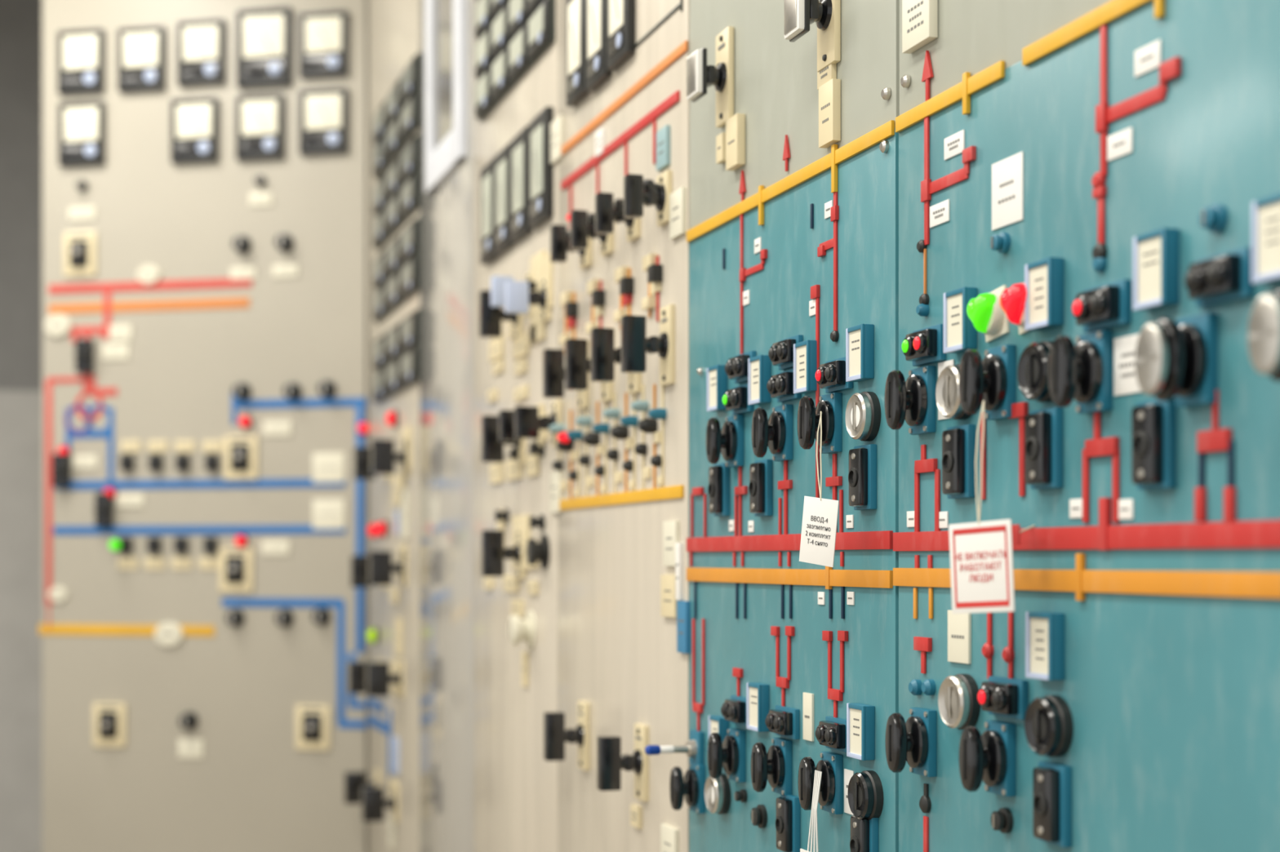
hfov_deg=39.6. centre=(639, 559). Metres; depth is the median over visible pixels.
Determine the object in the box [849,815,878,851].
socket
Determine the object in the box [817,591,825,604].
label plate
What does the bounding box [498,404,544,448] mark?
switch
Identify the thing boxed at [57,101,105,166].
meter
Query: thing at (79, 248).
switch
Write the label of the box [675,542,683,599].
label plate
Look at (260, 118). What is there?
meter
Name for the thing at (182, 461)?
switch
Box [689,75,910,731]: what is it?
diagram
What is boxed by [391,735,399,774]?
label plate
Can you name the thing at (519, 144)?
meter
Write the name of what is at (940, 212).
label plate
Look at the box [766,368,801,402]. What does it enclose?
indicator lights
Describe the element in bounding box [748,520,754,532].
label plate
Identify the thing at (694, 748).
lever
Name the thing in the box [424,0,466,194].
frame
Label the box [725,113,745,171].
label plate
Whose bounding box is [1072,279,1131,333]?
indicator lights
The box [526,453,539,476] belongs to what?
label plate
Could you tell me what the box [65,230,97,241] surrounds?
label plate
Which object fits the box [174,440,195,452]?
label plate
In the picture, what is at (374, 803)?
switch
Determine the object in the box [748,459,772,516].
socket
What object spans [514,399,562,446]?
switch
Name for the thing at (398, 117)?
meter
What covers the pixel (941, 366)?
label plate
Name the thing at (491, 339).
label plate
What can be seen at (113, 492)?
light
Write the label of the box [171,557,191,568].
label plate
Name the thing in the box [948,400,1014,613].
tag
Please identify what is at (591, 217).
button
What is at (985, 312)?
lamp
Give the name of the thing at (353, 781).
switch
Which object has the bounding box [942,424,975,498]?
socket
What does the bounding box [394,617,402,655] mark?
label plate
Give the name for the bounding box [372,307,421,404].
meter
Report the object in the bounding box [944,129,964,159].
label plate
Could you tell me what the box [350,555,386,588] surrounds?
switch
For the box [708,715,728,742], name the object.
label holder
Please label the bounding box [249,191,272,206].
label plate
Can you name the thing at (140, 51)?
meter
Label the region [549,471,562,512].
label plate
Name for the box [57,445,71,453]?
light
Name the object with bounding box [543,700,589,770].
switch
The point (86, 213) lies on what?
label plate
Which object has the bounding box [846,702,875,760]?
label holder
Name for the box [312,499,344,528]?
label plate
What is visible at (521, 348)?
label plate
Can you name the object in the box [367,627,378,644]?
light
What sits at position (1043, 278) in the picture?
label holder
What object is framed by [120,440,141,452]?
label plate
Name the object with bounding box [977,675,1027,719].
indicator lights
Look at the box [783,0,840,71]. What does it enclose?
switch
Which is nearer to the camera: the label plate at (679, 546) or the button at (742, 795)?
the button at (742, 795)
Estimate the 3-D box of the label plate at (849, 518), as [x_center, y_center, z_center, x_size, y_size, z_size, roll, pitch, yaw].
[0.286,-0.051,2.428,0.002,0.018,0.022,0,0,-17]
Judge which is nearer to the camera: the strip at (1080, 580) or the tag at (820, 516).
the strip at (1080, 580)
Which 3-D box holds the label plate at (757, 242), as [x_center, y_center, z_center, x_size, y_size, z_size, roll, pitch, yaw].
[0.183,-0.487,2.759,0.002,0.022,0.026,0,0,-17]
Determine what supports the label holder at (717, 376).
attached to the control panel at (776, 91)
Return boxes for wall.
[0,0,42,851]
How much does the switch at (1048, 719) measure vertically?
0.066 m
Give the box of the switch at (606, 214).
[595,192,640,241]
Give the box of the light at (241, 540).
[235,534,248,547]
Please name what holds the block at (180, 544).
attached to the control panel at (251, 790)
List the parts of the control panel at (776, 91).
rotary knob, rotary knob, rotary knob, small push button, rotary knob, rotary knob, orange busbar strip, red busbar strip, yellow busbar strip, rotary knob, rotary knob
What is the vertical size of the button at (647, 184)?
0.057 m
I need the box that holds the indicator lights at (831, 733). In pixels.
[815,715,846,752]
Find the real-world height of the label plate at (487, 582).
0.030 m
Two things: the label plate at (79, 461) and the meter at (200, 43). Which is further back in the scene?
the label plate at (79, 461)
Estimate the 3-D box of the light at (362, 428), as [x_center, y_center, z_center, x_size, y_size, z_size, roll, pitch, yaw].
[-1.019,-0.482,6.543,0.051,0.051,0.036,0,0,13]
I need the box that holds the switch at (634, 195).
[623,169,671,226]
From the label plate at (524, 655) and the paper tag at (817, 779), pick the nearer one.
the paper tag at (817, 779)
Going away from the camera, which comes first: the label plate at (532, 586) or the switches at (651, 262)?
the switches at (651, 262)
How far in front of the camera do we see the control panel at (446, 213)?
5.13 m
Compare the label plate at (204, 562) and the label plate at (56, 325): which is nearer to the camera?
the label plate at (204, 562)
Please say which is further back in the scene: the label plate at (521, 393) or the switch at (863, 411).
the label plate at (521, 393)
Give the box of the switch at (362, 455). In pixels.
[353,447,390,481]
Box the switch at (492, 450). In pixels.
[481,415,525,465]
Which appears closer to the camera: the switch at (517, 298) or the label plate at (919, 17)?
the label plate at (919, 17)
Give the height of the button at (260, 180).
0.042 m
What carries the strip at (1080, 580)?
attached to the control panel at (1173, 701)
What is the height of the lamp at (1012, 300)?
0.060 m
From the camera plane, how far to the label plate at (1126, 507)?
1.78 m
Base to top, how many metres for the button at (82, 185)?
0.042 m
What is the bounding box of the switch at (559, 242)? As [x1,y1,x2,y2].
[550,224,591,269]
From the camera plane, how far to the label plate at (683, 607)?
3.08 m
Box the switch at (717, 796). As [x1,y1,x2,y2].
[704,773,731,814]
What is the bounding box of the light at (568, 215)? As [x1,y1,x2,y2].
[566,213,569,222]
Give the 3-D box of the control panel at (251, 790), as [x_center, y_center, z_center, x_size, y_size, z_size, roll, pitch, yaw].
[-1.608,-0.375,6.925,1.323,3.750,0.547,0,0,13]
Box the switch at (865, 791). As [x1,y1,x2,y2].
[847,770,883,820]
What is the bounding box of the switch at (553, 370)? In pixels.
[542,339,588,409]
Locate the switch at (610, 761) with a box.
[596,723,648,801]
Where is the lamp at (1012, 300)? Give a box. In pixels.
[999,282,1029,334]
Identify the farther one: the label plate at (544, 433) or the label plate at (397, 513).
the label plate at (397, 513)
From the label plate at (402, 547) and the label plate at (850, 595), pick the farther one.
the label plate at (402, 547)
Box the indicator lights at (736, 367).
[724,351,756,383]
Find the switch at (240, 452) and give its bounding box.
[223,435,257,479]
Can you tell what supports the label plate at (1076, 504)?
attached to the control panel at (1173, 701)
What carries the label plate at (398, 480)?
attached to the control panel at (393, 25)
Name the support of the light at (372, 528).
attached to the control panel at (393, 25)
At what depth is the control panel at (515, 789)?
4.33 m
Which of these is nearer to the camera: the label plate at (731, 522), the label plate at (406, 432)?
the label plate at (731, 522)
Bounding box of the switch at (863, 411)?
[845,391,880,441]
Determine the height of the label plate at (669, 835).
0.080 m
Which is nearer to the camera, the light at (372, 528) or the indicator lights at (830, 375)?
the indicator lights at (830, 375)
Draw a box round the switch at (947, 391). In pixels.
[935,364,971,419]
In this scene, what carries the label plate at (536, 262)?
attached to the control panel at (515, 789)
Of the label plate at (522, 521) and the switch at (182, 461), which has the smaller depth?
the label plate at (522, 521)
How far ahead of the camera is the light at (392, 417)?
5.92 m
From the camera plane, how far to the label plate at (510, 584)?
4.33 m
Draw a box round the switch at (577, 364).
[564,338,613,402]
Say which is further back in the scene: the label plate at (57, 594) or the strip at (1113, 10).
the label plate at (57, 594)
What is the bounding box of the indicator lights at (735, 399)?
[722,383,753,414]
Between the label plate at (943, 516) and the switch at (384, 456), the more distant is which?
the switch at (384, 456)
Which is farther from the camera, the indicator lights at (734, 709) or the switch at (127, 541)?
the switch at (127, 541)
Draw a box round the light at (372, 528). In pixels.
[368,522,379,538]
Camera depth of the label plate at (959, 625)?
2.12 m
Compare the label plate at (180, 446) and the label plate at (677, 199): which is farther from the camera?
the label plate at (180, 446)
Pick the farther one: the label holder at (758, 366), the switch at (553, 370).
the switch at (553, 370)
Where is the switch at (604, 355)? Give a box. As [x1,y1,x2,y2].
[591,327,641,394]
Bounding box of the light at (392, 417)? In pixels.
[386,409,398,427]
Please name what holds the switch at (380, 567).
attached to the control panel at (393, 25)
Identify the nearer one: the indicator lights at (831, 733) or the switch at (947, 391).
the switch at (947, 391)
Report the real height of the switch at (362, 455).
0.120 m
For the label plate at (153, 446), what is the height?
0.045 m
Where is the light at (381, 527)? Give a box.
[376,520,387,537]
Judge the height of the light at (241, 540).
0.051 m
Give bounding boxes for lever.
[644,729,704,764]
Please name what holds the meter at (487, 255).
attached to the control panel at (515, 789)
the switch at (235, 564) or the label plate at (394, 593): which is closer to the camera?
the label plate at (394, 593)
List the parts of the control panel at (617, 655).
red busbar strip, yellow busbar strip, orange busbar strip, cover panel outline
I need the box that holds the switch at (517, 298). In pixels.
[504,275,551,322]
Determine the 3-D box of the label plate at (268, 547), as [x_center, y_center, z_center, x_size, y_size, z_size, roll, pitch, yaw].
[-1.360,-0.043,6.634,0.110,0.055,0.006,0,0,13]
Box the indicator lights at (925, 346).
[901,324,946,366]
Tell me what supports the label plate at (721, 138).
attached to the control panel at (776, 91)
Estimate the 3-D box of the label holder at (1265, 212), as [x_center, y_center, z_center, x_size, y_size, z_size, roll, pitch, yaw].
[0.555,-0.279,1.544,0.018,0.072,0.054,0,0,-17]
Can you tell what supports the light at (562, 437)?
attached to the switches at (651, 262)
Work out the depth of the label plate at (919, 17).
2.21 m
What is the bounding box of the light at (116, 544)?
[109,538,123,551]
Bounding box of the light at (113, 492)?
[102,487,116,499]
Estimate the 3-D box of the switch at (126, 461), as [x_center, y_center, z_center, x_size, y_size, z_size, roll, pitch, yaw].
[-1.950,-0.367,6.750,0.045,0.060,0.037,0,0,13]
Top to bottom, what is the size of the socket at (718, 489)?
0.086 m
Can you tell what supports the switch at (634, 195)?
attached to the control panel at (617, 655)
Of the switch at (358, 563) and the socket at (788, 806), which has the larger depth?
the switch at (358, 563)
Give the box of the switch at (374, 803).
[361,785,399,822]
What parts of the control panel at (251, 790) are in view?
small push button, small push button, small push button, small push button, small push button, small push button, small push button, small push button, small push button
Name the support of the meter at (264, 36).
attached to the control panel at (251, 790)
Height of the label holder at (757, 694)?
0.072 m
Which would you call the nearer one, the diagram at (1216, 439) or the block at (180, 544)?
the diagram at (1216, 439)
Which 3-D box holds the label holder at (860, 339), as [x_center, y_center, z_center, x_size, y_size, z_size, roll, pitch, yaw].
[0.294,-0.275,2.378,0.018,0.072,0.054,0,0,-17]
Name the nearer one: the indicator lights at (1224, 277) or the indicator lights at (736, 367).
the indicator lights at (1224, 277)
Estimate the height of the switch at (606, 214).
0.090 m
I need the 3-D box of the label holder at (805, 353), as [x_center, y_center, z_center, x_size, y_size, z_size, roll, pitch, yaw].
[0.239,-0.276,2.555,0.018,0.072,0.054,0,0,-17]
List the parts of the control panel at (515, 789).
small push button, small push button, small push button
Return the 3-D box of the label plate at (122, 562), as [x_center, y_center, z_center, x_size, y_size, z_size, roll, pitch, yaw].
[-1.949,0.015,6.766,0.080,0.045,0.006,0,0,13]
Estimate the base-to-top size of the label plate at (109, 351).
0.060 m
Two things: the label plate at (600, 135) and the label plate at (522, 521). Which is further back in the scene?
the label plate at (522, 521)
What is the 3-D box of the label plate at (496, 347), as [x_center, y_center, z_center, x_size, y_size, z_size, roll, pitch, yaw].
[-0.363,-0.530,4.491,0.008,0.050,0.140,0,0,-17]
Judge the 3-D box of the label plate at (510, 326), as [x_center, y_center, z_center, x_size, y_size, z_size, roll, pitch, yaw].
[-0.304,-0.559,4.305,0.008,0.040,0.100,0,0,-17]
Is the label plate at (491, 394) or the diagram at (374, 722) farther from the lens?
the diagram at (374, 722)
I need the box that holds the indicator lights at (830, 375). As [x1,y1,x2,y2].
[815,356,853,393]
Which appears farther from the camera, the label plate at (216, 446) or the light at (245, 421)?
the label plate at (216, 446)
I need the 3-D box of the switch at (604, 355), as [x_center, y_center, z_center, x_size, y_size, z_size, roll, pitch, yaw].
[-0.048,-0.384,3.352,0.088,0.140,0.062,0,0,-17]
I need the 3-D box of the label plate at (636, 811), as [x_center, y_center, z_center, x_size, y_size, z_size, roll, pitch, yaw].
[-0.007,0.485,3.355,0.008,0.040,0.050,0,0,-17]
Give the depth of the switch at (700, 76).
2.87 m
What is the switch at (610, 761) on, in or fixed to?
attached to the control panel at (617, 655)
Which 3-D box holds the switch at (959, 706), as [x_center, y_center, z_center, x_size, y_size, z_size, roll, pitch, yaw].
[0.376,0.169,2.104,0.025,0.066,0.066,0,0,-17]
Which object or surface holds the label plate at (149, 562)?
attached to the control panel at (251, 790)
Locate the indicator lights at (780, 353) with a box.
[768,334,803,370]
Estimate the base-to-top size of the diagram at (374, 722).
0.230 m
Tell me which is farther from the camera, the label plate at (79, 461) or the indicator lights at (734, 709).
the label plate at (79, 461)
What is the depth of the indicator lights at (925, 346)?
2.17 m
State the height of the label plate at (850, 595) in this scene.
0.018 m
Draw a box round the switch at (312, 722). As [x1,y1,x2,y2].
[295,705,329,750]
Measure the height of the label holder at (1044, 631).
0.072 m
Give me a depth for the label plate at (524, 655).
4.19 m
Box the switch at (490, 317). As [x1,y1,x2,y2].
[479,290,523,342]
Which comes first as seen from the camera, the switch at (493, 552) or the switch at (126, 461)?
the switch at (493, 552)
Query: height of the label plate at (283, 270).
0.045 m
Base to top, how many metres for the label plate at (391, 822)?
0.100 m
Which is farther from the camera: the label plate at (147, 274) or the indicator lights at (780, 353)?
the label plate at (147, 274)
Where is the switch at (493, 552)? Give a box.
[481,528,525,578]
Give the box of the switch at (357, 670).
[347,659,383,693]
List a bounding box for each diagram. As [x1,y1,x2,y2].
[39,278,366,728]
[368,697,391,776]
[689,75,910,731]
[908,24,1235,851]
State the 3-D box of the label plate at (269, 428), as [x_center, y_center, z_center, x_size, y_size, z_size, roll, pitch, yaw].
[-1.353,-0.487,6.633,0.110,0.055,0.007,0,0,12]
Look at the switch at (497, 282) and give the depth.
4.11 m
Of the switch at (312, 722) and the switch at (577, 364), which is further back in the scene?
the switch at (312, 722)
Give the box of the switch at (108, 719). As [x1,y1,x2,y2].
[93,702,125,746]
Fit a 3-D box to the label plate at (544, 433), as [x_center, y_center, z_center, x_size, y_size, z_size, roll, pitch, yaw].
[-0.226,-0.298,4.053,0.008,0.060,0.100,0,0,-17]
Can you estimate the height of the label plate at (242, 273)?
0.045 m
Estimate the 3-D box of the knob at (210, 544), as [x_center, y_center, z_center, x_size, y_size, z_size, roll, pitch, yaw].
[-1.614,-0.052,6.676,0.045,0.060,0.037,0,0,13]
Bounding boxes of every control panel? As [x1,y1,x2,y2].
[42,0,368,851]
[368,0,419,851]
[419,0,473,851]
[473,0,557,851]
[557,0,689,851]
[669,0,899,851]
[884,0,1279,851]
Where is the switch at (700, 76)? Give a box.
[686,26,733,128]
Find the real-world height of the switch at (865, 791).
0.066 m
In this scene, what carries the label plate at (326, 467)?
attached to the control panel at (251, 790)
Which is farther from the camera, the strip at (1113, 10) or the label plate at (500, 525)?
the label plate at (500, 525)
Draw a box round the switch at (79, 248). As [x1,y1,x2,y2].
[63,231,96,276]
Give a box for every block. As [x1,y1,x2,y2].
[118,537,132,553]
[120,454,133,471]
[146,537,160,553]
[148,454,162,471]
[173,537,187,553]
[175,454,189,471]
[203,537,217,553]
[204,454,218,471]
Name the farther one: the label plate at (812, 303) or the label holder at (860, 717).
the label plate at (812, 303)
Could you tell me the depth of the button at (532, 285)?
4.07 m
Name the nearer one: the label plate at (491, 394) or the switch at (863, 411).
the switch at (863, 411)
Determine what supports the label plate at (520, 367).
attached to the control panel at (515, 789)
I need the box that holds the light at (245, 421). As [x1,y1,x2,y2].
[239,415,253,428]
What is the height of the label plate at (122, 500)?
0.050 m
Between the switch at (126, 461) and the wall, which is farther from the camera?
the wall
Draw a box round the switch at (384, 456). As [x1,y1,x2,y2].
[370,439,409,476]
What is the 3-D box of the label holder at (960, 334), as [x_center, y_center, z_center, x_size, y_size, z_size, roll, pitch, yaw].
[0.379,-0.282,2.106,0.018,0.072,0.054,0,0,-17]
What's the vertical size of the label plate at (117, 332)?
0.060 m
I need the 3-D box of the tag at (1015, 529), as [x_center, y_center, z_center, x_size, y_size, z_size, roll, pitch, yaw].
[0.423,-0.027,1.945,0.032,0.022,0.021,0,0,-17]
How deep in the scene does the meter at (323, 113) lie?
6.58 m
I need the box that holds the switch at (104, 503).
[93,493,113,527]
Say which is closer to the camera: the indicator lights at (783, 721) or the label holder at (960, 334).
the label holder at (960, 334)
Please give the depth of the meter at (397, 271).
5.81 m
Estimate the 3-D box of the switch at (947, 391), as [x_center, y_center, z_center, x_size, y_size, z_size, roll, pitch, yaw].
[0.374,-0.199,2.110,0.025,0.066,0.066,0,0,-17]
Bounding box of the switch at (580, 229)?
[569,209,613,257]
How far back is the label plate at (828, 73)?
2.49 m
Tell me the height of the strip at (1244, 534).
0.053 m
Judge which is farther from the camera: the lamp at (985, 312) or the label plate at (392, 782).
the label plate at (392, 782)
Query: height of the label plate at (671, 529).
0.080 m
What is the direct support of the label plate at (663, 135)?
attached to the control panel at (617, 655)
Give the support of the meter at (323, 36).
attached to the control panel at (251, 790)
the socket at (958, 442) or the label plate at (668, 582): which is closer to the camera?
the socket at (958, 442)
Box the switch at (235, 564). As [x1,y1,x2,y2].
[218,547,253,591]
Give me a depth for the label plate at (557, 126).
3.91 m
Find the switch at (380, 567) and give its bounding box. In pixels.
[368,549,407,586]
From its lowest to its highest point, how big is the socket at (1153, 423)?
0.086 m
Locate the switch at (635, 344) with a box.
[621,304,675,386]
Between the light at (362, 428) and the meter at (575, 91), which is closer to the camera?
the meter at (575, 91)
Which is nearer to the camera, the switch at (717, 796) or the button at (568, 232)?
the switch at (717, 796)
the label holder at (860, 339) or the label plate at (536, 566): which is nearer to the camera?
the label holder at (860, 339)
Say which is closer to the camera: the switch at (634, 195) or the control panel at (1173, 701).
the control panel at (1173, 701)
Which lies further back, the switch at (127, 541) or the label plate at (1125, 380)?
the switch at (127, 541)
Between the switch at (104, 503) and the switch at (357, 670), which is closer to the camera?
the switch at (357, 670)
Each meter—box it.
[57,28,104,94]
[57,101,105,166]
[117,26,164,93]
[170,97,217,164]
[177,18,224,86]
[235,93,284,160]
[236,6,291,88]
[299,10,347,79]
[299,87,347,155]
[372,52,421,181]
[372,133,421,251]
[372,216,421,323]
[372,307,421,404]
[475,0,555,122]
[480,157,500,265]
[493,142,515,254]
[510,125,533,243]
[528,106,553,229]
[565,0,589,107]
[585,0,612,92]
[606,0,635,71]
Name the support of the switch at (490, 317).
attached to the control panel at (515, 789)
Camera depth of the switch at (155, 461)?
6.71 m
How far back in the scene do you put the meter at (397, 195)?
5.81 m
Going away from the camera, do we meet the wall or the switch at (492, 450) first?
the switch at (492, 450)
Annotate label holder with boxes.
[706,364,727,411]
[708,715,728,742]
[746,682,768,732]
[747,355,770,404]
[793,339,817,394]
[845,324,874,382]
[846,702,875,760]
[943,286,977,353]
[1024,257,1063,331]
[1025,611,1064,680]
[1133,227,1179,311]
[1251,194,1279,284]
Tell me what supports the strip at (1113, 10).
attached to the control panel at (1173, 701)
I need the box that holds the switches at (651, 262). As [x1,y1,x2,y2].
[549,118,666,498]
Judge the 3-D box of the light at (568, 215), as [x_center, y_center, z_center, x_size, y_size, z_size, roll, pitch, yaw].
[-0.137,-0.714,3.722,0.036,0.028,0.028,0,0,-17]
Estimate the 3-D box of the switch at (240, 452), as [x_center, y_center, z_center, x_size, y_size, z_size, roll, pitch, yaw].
[-1.500,-0.380,6.642,0.135,0.165,0.053,0,0,13]
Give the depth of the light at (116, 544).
6.71 m
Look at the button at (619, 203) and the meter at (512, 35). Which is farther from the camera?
the meter at (512, 35)
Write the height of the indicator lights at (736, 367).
0.044 m
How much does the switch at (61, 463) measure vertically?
0.130 m
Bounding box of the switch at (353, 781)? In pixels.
[343,768,379,804]
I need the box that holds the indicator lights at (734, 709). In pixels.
[720,695,746,726]
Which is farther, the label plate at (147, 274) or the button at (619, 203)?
the label plate at (147, 274)
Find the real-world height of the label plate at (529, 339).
0.040 m
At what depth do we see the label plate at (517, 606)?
4.25 m
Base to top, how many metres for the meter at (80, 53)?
0.240 m
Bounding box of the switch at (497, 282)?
[490,270,533,316]
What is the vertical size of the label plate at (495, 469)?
0.050 m
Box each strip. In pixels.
[893,497,1279,551]
[893,553,1279,600]
[1022,0,1164,66]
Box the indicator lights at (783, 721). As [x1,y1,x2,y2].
[764,705,799,739]
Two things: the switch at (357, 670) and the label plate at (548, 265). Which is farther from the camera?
the switch at (357, 670)
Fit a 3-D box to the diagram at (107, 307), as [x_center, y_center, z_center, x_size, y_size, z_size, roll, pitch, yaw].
[-1.663,-0.215,6.703,1.339,1.680,0.007,0,0,13]
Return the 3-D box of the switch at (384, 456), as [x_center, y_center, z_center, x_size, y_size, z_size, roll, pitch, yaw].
[-0.802,-0.328,5.712,0.118,0.120,0.062,0,0,-17]
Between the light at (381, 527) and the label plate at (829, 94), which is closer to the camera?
the label plate at (829, 94)
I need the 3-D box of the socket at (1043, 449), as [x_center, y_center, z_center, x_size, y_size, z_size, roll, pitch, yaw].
[0.433,-0.119,1.922,0.025,0.086,0.054,0,0,-17]
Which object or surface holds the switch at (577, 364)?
attached to the control panel at (617, 655)
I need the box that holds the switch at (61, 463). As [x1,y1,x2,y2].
[51,453,71,488]
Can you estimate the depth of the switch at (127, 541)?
6.74 m
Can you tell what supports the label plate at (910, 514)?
attached to the control panel at (1173, 701)
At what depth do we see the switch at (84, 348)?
6.77 m
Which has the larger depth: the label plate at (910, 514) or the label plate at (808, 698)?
the label plate at (808, 698)
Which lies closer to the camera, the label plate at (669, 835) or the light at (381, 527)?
the label plate at (669, 835)
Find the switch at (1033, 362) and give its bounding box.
[1017,341,1053,402]
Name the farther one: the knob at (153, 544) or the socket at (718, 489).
the knob at (153, 544)
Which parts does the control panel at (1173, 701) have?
rotary knob, rotary knob, yellow busbar strip, rotary knob, rotary knob, small push button, small push button, rotary knob, selector knob, small push button, selector knob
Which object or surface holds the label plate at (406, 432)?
attached to the control panel at (393, 25)
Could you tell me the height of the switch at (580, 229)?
0.090 m
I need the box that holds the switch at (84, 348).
[74,338,93,373]
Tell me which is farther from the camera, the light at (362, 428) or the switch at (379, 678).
the light at (362, 428)
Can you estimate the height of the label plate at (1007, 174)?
0.076 m
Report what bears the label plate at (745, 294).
attached to the control panel at (776, 91)
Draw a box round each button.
[75,180,88,191]
[253,175,266,186]
[494,508,509,523]
[509,448,519,459]
[525,279,536,291]
[528,442,545,457]
[567,231,569,252]
[587,213,595,225]
[613,198,623,215]
[643,178,661,190]
[734,789,747,802]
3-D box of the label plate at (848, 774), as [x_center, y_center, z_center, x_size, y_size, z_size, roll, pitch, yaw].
[0.286,0.318,2.430,0.002,0.060,0.030,0,0,-17]
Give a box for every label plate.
[44,314,71,336]
[48,586,67,602]
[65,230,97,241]
[68,206,95,221]
[73,455,97,468]
[102,343,128,359]
[109,324,131,341]
[116,493,143,506]
[117,557,137,568]
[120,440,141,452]
[137,265,159,284]
[144,557,164,568]
[147,440,168,452]
[154,622,183,646]
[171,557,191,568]
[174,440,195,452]
[177,738,203,758]
[199,557,218,568]
[202,440,222,452]
[230,266,255,279]
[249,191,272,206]
[261,540,289,555]
[262,421,291,435]
[272,264,297,277]
[312,452,344,482]
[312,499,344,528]
[388,816,395,848]
[389,779,397,811]
[390,588,399,604]
[390,658,398,696]
[391,473,404,506]
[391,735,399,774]
[394,510,399,534]
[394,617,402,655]
[398,544,407,582]
[400,425,412,471]
[400,488,408,538]
[483,577,493,589]
[487,388,497,403]
[488,336,504,362]
[489,462,502,484]
[490,320,502,340]
[492,359,503,375]
[496,510,504,548]
[502,575,519,592]
[506,458,522,480]
[507,320,513,338]
[511,515,530,570]
[511,599,524,617]
[512,333,529,360]
[513,384,528,401]
[514,358,527,375]
[521,652,528,686]
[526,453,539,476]
[527,324,535,345]
[527,542,538,568]
[527,581,538,594]
[529,249,546,344]
[541,413,548,440]
[543,253,553,307]
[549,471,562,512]
[550,115,563,164]
[595,127,605,157]
[630,804,642,828]
[656,124,670,171]
[660,574,679,617]
[660,823,679,851]
[662,520,679,566]
[669,186,686,239]
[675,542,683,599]
[676,600,690,653]
[715,132,725,164]
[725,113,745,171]
[728,520,734,531]
[742,289,749,306]
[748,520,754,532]
[754,237,761,253]
[803,692,813,741]
[808,299,815,316]
[817,63,836,89]
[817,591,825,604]
[818,78,840,148]
[824,200,832,218]
[844,768,853,815]
[845,515,853,528]
[846,591,854,604]
[902,0,937,53]
[906,511,914,527]
[929,199,949,227]
[937,360,954,420]
[938,511,948,528]
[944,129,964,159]
[947,609,971,663]
[991,151,1023,231]
[1069,498,1082,518]
[1106,127,1133,161]
[1113,333,1142,395]
[1118,498,1133,519]
[1134,39,1161,77]
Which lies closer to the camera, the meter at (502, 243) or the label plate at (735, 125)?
the label plate at (735, 125)
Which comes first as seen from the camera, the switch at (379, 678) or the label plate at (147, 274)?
the switch at (379, 678)
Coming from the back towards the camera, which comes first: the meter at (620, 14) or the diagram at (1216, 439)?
the meter at (620, 14)
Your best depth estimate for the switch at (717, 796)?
2.88 m
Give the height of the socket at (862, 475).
0.086 m
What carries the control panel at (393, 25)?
on the floor
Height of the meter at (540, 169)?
0.245 m
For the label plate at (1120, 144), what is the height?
0.025 m
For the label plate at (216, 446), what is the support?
attached to the control panel at (251, 790)
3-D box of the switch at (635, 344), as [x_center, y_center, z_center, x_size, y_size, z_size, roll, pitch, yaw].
[0.011,-0.381,3.163,0.088,0.140,0.062,0,0,-17]
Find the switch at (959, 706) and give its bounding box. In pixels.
[937,673,980,729]
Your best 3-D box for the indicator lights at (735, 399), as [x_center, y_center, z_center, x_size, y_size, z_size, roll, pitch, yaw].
[0.151,-0.253,2.810,0.032,0.044,0.078,0,0,-17]
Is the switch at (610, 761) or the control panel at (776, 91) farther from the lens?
the switch at (610, 761)
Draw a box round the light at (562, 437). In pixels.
[557,431,574,444]
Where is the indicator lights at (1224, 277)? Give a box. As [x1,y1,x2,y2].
[1184,247,1253,307]
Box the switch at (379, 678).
[366,659,404,697]
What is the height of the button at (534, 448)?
0.036 m
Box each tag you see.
[799,411,839,567]
[800,769,822,851]
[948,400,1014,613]
[1011,524,1035,544]
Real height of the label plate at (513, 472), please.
0.050 m
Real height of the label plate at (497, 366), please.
0.030 m
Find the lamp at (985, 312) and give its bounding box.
[966,284,1009,342]
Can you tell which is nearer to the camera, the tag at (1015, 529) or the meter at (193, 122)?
the tag at (1015, 529)
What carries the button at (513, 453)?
attached to the switch at (492, 450)
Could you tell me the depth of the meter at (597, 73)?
3.57 m
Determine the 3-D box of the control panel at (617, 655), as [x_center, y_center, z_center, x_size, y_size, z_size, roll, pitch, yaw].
[0.192,-0.375,3.579,0.515,3.750,0.889,0,0,-17]
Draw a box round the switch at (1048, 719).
[1024,695,1073,756]
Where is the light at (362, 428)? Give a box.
[357,421,368,435]
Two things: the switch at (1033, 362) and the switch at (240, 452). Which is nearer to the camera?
the switch at (1033, 362)
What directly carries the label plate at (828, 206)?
attached to the control panel at (776, 91)
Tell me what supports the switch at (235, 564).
attached to the control panel at (251, 790)
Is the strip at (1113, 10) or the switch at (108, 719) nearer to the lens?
the strip at (1113, 10)
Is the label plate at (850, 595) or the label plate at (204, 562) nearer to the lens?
the label plate at (850, 595)
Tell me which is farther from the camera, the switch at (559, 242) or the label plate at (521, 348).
the label plate at (521, 348)
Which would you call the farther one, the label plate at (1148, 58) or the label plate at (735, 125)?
the label plate at (735, 125)
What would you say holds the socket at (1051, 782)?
attached to the control panel at (1173, 701)
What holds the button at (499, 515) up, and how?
attached to the control panel at (515, 789)
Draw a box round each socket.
[707,462,729,516]
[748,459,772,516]
[775,794,799,851]
[848,444,876,510]
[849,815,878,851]
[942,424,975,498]
[1024,407,1062,489]
[1032,760,1071,847]
[1131,398,1176,490]
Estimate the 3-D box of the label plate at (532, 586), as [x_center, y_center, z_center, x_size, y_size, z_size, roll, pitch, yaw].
[-0.248,0.066,4.126,0.008,0.030,0.080,0,0,-17]
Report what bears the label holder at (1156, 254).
attached to the control panel at (1173, 701)

